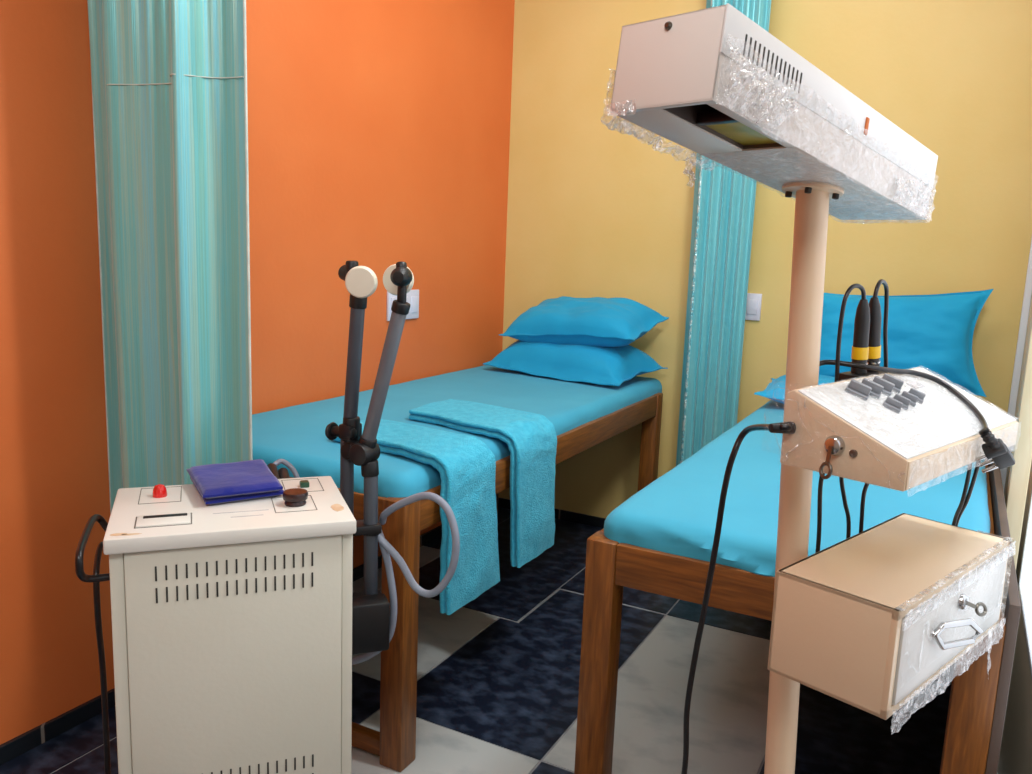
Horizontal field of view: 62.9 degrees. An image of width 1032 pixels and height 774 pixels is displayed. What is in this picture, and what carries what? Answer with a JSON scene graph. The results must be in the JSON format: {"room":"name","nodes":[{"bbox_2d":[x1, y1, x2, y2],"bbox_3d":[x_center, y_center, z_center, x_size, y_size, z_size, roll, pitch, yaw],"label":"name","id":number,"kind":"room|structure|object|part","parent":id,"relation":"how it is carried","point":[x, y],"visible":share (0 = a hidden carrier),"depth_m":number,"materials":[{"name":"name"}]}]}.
{"room":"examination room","nodes":[
{"label":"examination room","id":0,"kind":"room"},
{"bbox_2d":[0,0,514,744],"bbox_3d":[-1.250,-0.501,1.410,0.100,2.750,5.200,7,11,27],"label":"wall","id":1,"kind":"structure","parent":0,"point":[379,130],"depth_m":2.40,"materials":[{"name":"orange paint"}]},
{"bbox_2d":[0,525,441,764],"bbox_3d":[-1.252,0.839,1.610,0.012,0.042,5.000,7,11,27],"label":"baseboard","id":2,"kind":"structure","parent":1,"relation":"attached to","point":[15,747],"depth_m":1.97,"materials":[{"name":"tile"}]},
{"bbox_2d":[387,289,418,320],"bbox_3d":[-0.398,-0.290,2.984,0.014,0.104,0.185,7,11,27],"label":"switch plate","id":3,"kind":"object","parent":1,"relation":"attached to","point":[412,297],"visible":0.59,"depth_m":3.02,"materials":[{"name":"plastic"}]},
{"bbox_3d":[-0.067,-1.354,1.250,1.945,0.048,0.048,7,11,27],"label":"curtain rod","id":4,"kind":"object","parent":1,"relation":"attached to","visible":0},
{"bbox_2d":[87,0,252,514],"bbox_3d":[-0.752,-0.363,1.758,0.499,2.160,0.107,9,12,35],"label":"curtain","id":5,"kind":"object","parent":4,"relation":"hanging from","point":[169,77],"visible":0.68,"depth_m":1.71,"materials":[{"name":"teal fabric"}]},
{"bbox_3d":[-0.946,-0.396,1.909,0.004,2.160,0.004,3,10,5],"label":"edge trim","id":6,"kind":"part","parent":5,"relation":"part of","materials":[{"name":"teal fabric"}]},
{"bbox_3d":[-0.526,-0.337,1.653,0.005,2.160,0.005,-6,12,-39],"label":"edge trim","id":7,"kind":"part","parent":5,"relation":"part of","materials":[{"name":"white fabric"}]},
{"bbox_2d":[0,507,997,773],"bbox_3d":[0.328,1.119,0.803,3.800,0.120,5.200,7,11,27],"label":"floor","id":8,"kind":"structure","parent":0,"point":[514,686],"depth_m":2.21,"materials":[{"name":"black tile"}]},
{"bbox_2d":[75,260,459,773],"bbox_3d":[-0.409,0.339,1.510,0.631,1.126,0.365,-1,10,-21],"label":"machine","id":9,"kind":"object","parent":8,"relation":"on","point":[238,627],"visible":1,"depth_m":1.34,"materials":[{"name":"beige metal"}]},
{"bbox_3d":[-0.650,0.250,1.320,0.048,0.061,0.200,-1,10,-20],"label":"handle","id":10,"kind":"part","parent":9,"relation":"part of","materials":[{"name":"black rubber"}]},
{"bbox_2d":[93,541,110,773],"bbox_3d":[-0.694,0.578,1.449,0.145,0.657,0.110,9,12,35],"label":"power cord","id":11,"kind":"object","parent":9,"relation":"hanging from","point":[97,560],"visible":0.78,"depth_m":1.37,"materials":[{"name":"black rubber"}]},
{"bbox_2d":[153,484,166,497],"bbox_3d":[-0.604,0.175,1.429,0.023,0.021,0.023,7,11,27],"label":"lamp","id":12,"kind":"object","parent":9,"relation":"on","point":[159,491],"depth_m":1.42,"materials":[{"name":"red plastic"}]},
{"bbox_3d":[-0.547,0.208,1.311,0.082,0.003,0.056,-1,10,-21],"label":"meter frame","id":13,"kind":"part","parent":9,"relation":"part of","materials":[{"name":"white plastic"}]},
{"bbox_3d":[-0.474,0.206,1.409,0.367,0.024,0.270,-1,10,-21],"label":"lid","id":14,"kind":"part","parent":9,"relation":"part of","materials":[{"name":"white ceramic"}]},
{"bbox_3d":[-0.442,0.555,1.354,0.319,0.639,0.012,-1,10,-21],"label":"panel","id":15,"kind":"part","parent":9,"relation":"part of","materials":[{"name":"white metal"}]},
{"bbox_2d":[186,459,283,504],"bbox_3d":[-0.495,0.165,1.488,0.138,0.028,0.189,-3,11,-29],"label":"folded cloth","id":16,"kind":"object","parent":9,"relation":"on","point":[220,483],"visible":1,"depth_m":1.44,"materials":[{"name":"blue fabric"}]},
{"bbox_3d":[-0.370,0.186,1.414,0.042,0.022,0.042,7,11,27],"label":"knob","id":17,"kind":"part","parent":9,"relation":"part of","materials":[{"name":"brown plastic"}]},
{"bbox_2d":[300,480,308,487],"bbox_3d":[-0.381,0.175,1.518,0.016,0.012,0.018,-1,10,-21],"label":"switch","id":18,"kind":"object","parent":9,"relation":"attached to","point":[303,483],"depth_m":1.51,"materials":[{"name":"green plastic"}]},
{"bbox_3d":[-0.336,0.266,1.674,0.027,0.360,0.026,7,11,27],"label":"electrode arm","id":19,"kind":"part","parent":9,"relation":"part of"},
{"bbox_3d":[-0.285,0.317,1.654,0.031,0.310,0.028,7,11,27],"label":"electrode arm","id":20,"kind":"part","parent":9,"relation":"part of"},
{"bbox_2d":[290,393,662,771],"bbox_3d":[-0.181,0.397,2.738,0.766,0.620,1.710,7,11,27],"label":"bed","id":21,"kind":"object","parent":8,"relation":"on","point":[395,743],"visible":0.27,"depth_m":1.86,"materials":[{"name":"brown wood"}]},
{"bbox_3d":[-0.564,0.240,1.961,0.646,0.079,0.028,7,11,27],"label":"rail","id":22,"kind":"part","parent":21,"relation":"part of","materials":[{"name":"brown wood"}]},
{"bbox_3d":[-0.256,0.543,1.855,0.060,0.620,0.060,7,11,27],"label":"leg","id":23,"kind":"part","parent":21,"relation":"part of","materials":[{"name":"brown wood"}]},
{"bbox_2d":[252,365,661,497],"bbox_3d":[-0.155,0.077,2.729,0.750,0.088,1.783,7,11,27],"label":"mattress","id":24,"kind":"object","parent":21,"relation":"on","point":[295,434],"visible":0.47,"depth_m":2.52,"materials":[{"name":"blue fabric"}]},
{"bbox_2d":[333,419,499,614],"bbox_3d":[-0.259,0.295,2.057,0.396,0.373,0.249,7,11,27],"label":"towel","id":25,"kind":"object","parent":24,"relation":"on","point":[466,466],"visible":0.88,"depth_m":1.95,"materials":[{"name":"blue fabric"}]},
{"bbox_2d":[409,399,556,567],"bbox_3d":[-0.094,0.252,2.353,0.388,0.372,0.278,7,11,27],"label":"towel","id":26,"kind":"object","parent":24,"relation":"on","point":[530,438],"visible":1,"depth_m":2.24,"materials":[{"name":"blue fabric"}]},
{"bbox_2d":[483,340,667,385],"bbox_3d":[0.229,-0.126,3.287,0.620,0.158,0.370,9,12,36],"label":"pillow","id":27,"kind":"object","parent":24,"relation":"on","point":[613,366],"visible":0.8,"depth_m":3.14,"materials":[{"name":"blue fabric"}]},
{"bbox_2d":[499,296,668,346],"bbox_3d":[0.260,-0.256,3.267,0.576,0.192,0.326,8,11,31],"label":"pillow","id":28,"kind":"object","parent":27,"relation":"on","point":[594,321],"visible":0.94,"depth_m":3.16,"materials":[{"name":"blue fabric"}]},
{"bbox_3d":[-0.106,0.251,3.620,0.060,0.620,0.060,7,11,27],"label":"leg","id":29,"kind":"part","parent":21,"relation":"part of","materials":[{"name":"brown wood"}]},
{"bbox_3d":[0.152,0.172,2.526,0.028,0.079,1.590,7,11,27],"label":"rail","id":30,"kind":"part","parent":21,"relation":"part of","materials":[{"name":"brown wood"}]},
{"bbox_3d":[0.517,0.329,3.297,0.060,0.620,0.060,7,11,27],"label":"leg","id":31,"kind":"part","parent":21,"relation":"part of","materials":[{"name":"brown wood"}]},
{"bbox_2d":[574,458,1020,773],"bbox_3d":[0.840,0.502,2.240,0.709,0.655,1.730,7,11,27],"label":"bed","id":32,"kind":"object","parent":8,"relation":"on","point":[978,699],"visible":0.22,"depth_m":1.52,"materials":[{"name":"brown wood"}]},
{"bbox_3d":[0.162,0.592,1.661,0.060,0.620,0.060,7,11,27],"label":"leg","id":33,"kind":"part","parent":32,"relation":"part of","materials":[{"name":"brown wood"}]},
{"bbox_3d":[0.445,0.363,1.461,0.573,0.079,0.028,7,11,27],"label":"rail","id":34,"kind":"part","parent":32,"relation":"part of","materials":[{"name":"brown wood"}]},
{"bbox_2d":[604,400,989,576],"bbox_3d":[0.856,0.201,2.216,0.673,0.093,1.779,7,11,27],"label":"mattress","id":35,"kind":"object","parent":32,"relation":"on","point":[676,513],"visible":0.48,"depth_m":1.68,"materials":[{"name":"blue fabric"}]},
{"bbox_2d":[754,375,834,403],"bbox_3d":[1.119,0.030,2.707,0.640,0.116,0.310,7,11,25],"label":"pillow","id":36,"kind":"object","parent":35,"relation":"on","point":[775,390],"visible":0.16,"depth_m":2.70,"materials":[{"name":"blue fabric"}]},
{"bbox_2d":[819,289,993,396],"bbox_3d":[1.256,-0.162,2.843,0.617,0.368,0.176,7,11,27],"label":"pillow","id":37,"kind":"object","parent":35,"relation":"on","point":[933,333],"visible":0.53,"depth_m":2.75,"materials":[{"name":"blue fabric"}]},
{"bbox_3d":[0.720,0.662,1.372,0.060,0.620,0.060,7,11,27],"label":"leg","id":38,"kind":"part","parent":32,"relation":"part of","materials":[{"name":"brown wood"}]},
{"bbox_3d":[1.133,0.290,2.051,0.028,0.079,1.610,7,11,27],"label":"rail","id":39,"kind":"part","parent":32,"relation":"part of","materials":[{"name":"brown wood"}]},
{"bbox_3d":[1.145,0.531,2.077,0.016,0.635,1.716,7,11,27],"label":"panel","id":40,"kind":"part","parent":32,"relation":"part of","materials":[{"name":"brown wood"}]},
{"bbox_2d":[601,3,1018,773],"bbox_3d":[0.355,0.299,1.125,0.650,1.387,0.421,-6,12,-38],"label":"physiotherapy machine","id":41,"kind":"object","parent":8,"relation":"on","point":[867,621],"visible":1,"depth_m":1.00,"materials":[{"name":"beige metal"}]},
{"bbox_3d":[0.243,-0.272,0.895,0.086,0.017,0.052,-7,13,-44],"label":"filter plate","id":42,"kind":"part","parent":41,"relation":"part of","materials":[{"name":"yellow glass"}]},
{"bbox_2d":[834,283,869,381],"bbox_3d":[0.460,-0.026,1.165,0.069,0.233,0.022,-4,12,-34],"label":"probe","id":43,"kind":"object","parent":41,"relation":"hanging from","point":[860,348],"visible":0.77,"depth_m":1.16,"materials":[{"name":"black plastic"}]},
{"bbox_3d":[0.423,0.003,1.040,0.030,0.024,0.023,7,11,27],"label":"knob","id":44,"kind":"part","parent":41,"relation":"part of","materials":[{"name":"grey plastic"}]},
{"bbox_3d":[0.446,0.001,1.060,0.030,0.024,0.023,7,11,27],"label":"knob","id":45,"kind":"part","parent":41,"relation":"part of","materials":[{"name":"grey plastic"}]},
{"bbox_2d":[867,279,888,371],"bbox_3d":[0.528,-0.031,1.225,0.095,0.249,0.022,-7,13,-43],"label":"probe","id":46,"kind":"object","parent":41,"relation":"hanging from","point":[874,355],"visible":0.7,"depth_m":1.19,"materials":[{"name":"black plastic"}]},
{"bbox_3d":[0.469,-0.002,1.082,0.030,0.024,0.023,7,11,27],"label":"knob","id":47,"kind":"part","parent":41,"relation":"part of","materials":[{"name":"grey plastic"}]},
{"bbox_3d":[0.462,0.022,1.033,0.022,0.019,0.018,7,11,27],"label":"knob","id":48,"kind":"part","parent":41,"relation":"part of","materials":[{"name":"grey plastic"}]},
{"bbox_3d":[0.492,-0.005,1.106,0.030,0.024,0.023,7,11,27],"label":"knob","id":49,"kind":"part","parent":41,"relation":"part of","materials":[{"name":"grey plastic"}]},
{"bbox_3d":[0.481,0.018,1.054,0.022,0.019,0.018,7,11,27],"label":"knob","id":50,"kind":"part","parent":41,"relation":"part of","materials":[{"name":"grey plastic"}]},
{"bbox_3d":[0.509,0.026,1.075,0.369,0.058,0.133,-7,13,-43],"label":"panel","id":51,"kind":"part","parent":41,"relation":"part of","materials":[{"name":"beige plastic"}]},
{"bbox_3d":[0.500,0.015,1.074,0.022,0.019,0.018,7,11,27],"label":"knob","id":52,"kind":"part","parent":41,"relation":"part of","materials":[{"name":"grey plastic"}]},
{"bbox_2d":[819,360,1014,472],"bbox_3d":[0.528,0.031,1.142,0.262,0.122,0.159,7,11,27],"label":"power cord","id":53,"kind":"object","parent":41,"relation":"on","point":[994,448],"visible":0.87,"depth_m":1.06,"materials":[{"name":"black rubber"}]},
{"bbox_3d":[0.519,0.011,1.094,0.022,0.019,0.018,7,11,27],"label":"knob","id":54,"kind":"part","parent":41,"relation":"part of","materials":[{"name":"grey plastic"}]},
{"bbox_3d":[0.556,0.296,1.074,0.352,0.104,0.013,-7,13,-43],"label":"drawer","id":55,"kind":"part","parent":41,"relation":"part of","materials":[{"name":"white metal"}]},
{"bbox_3d":[0.529,0.297,1.015,0.078,0.036,0.015,0,10,-10],"label":"handle","id":56,"kind":"part","parent":41,"relation":"part of","materials":[{"name":"metal"}]},
{"bbox_3d":[0.553,0.079,1.035,0.369,0.032,0.005,-7,13,-43],"label":"panel","id":57,"kind":"part","parent":41,"relation":"part of","materials":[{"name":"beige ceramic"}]},
{"bbox_2d":[499,0,1031,517],"bbox_3d":[1.622,-0.620,2.770,3.700,2.750,0.100,7,11,27],"label":"wall","id":58,"kind":"structure","parent":0,"point":[594,210],"depth_m":3.12,"materials":[{"name":"yellow paint"}]},
{"bbox_2d":[498,498,605,527],"bbox_3d":[0.766,0.623,3.349,1.912,0.042,0.012,7,11,27],"label":"baseboard","id":59,"kind":"structure","parent":58,"relation":"attached to","point":[570,516],"depth_m":3.61,"materials":[{"name":"tile"}]},
{"bbox_2d":[745,293,761,320],"bbox_3d":[0.882,-0.299,3.149,0.064,0.100,0.014,7,11,27],"label":"switch plate","id":60,"kind":"object","parent":58,"relation":"attached to","point":[754,300],"visible":0.75,"depth_m":3.14,"materials":[{"name":"plastic"}]},
{"bbox_3d":[0.362,-1.488,2.139,0.048,0.048,1.960,7,11,27],"label":"curtain rod","id":61,"kind":"object","parent":58,"relation":"attached to","visible":0},
{"bbox_2d":[676,0,770,465],"bbox_3d":[0.742,-0.521,3.092,0.241,2.180,0.078,7,11,27],"label":"curtain","id":62,"kind":"object","parent":61,"relation":"hanging from","point":[724,197],"visible":0.55,"depth_m":3.11,"materials":[{"name":"teal fabric"}]},
{"bbox_3d":[0.662,-0.525,3.098,0.025,2.180,0.013,7,11,27],"label":"edge trim","id":63,"kind":"part","parent":62,"relation":"part of","materials":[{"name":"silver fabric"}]},
{"bbox_2d":[998,295,1031,773],"bbox_3d":[1.136,-0.436,1.570,0.090,2.750,2.500,7,11,27],"label":"wall","id":64,"kind":"structure","parent":0,"point":[1015,757],"depth_m":1.78,"materials":[{"name":"beige paint"}]},
{"bbox_2d":[1000,238,1031,490],"bbox_3d":[1.668,-0.603,2.678,0.021,2.750,0.022,7,11,27],"label":"trim","id":65,"kind":"structure","parent":64,"relation":"attached to","point":[1028,283],"depth_m":2.75,"materials":[{"name":"white paint"}]},
{"bbox_2d":[1005,315,1031,568],"bbox_3d":[1.183,-0.477,1.825,0.036,2.750,0.060,7,11,27],"label":"trim","id":66,"kind":"structure","parent":64,"relation":"attached to","point":[1019,473],"depth_m":1.91,"materials":[{"name":"beige paint"}]},
{"bbox_2d":[1018,493,1031,677],"bbox_3d":[0.906,0.006,1.301,0.031,1.150,1.400,7,11,27],"label":"trim","id":67,"kind":"structure","parent":64,"relation":"attached to","point":[1030,506],"depth_m":1.89,"materials":[{"name":"white paint"}]},
{"bbox_2d":[1020,507,1031,652],"bbox_3d":[0.901,0.007,1.308,0.010,1.115,1.368,7,11,27],"label":"window","id":68,"kind":"structure","parent":64,"relation":"in","point":[1026,578],"depth_m":1.86,"materials":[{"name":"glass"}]}
]}

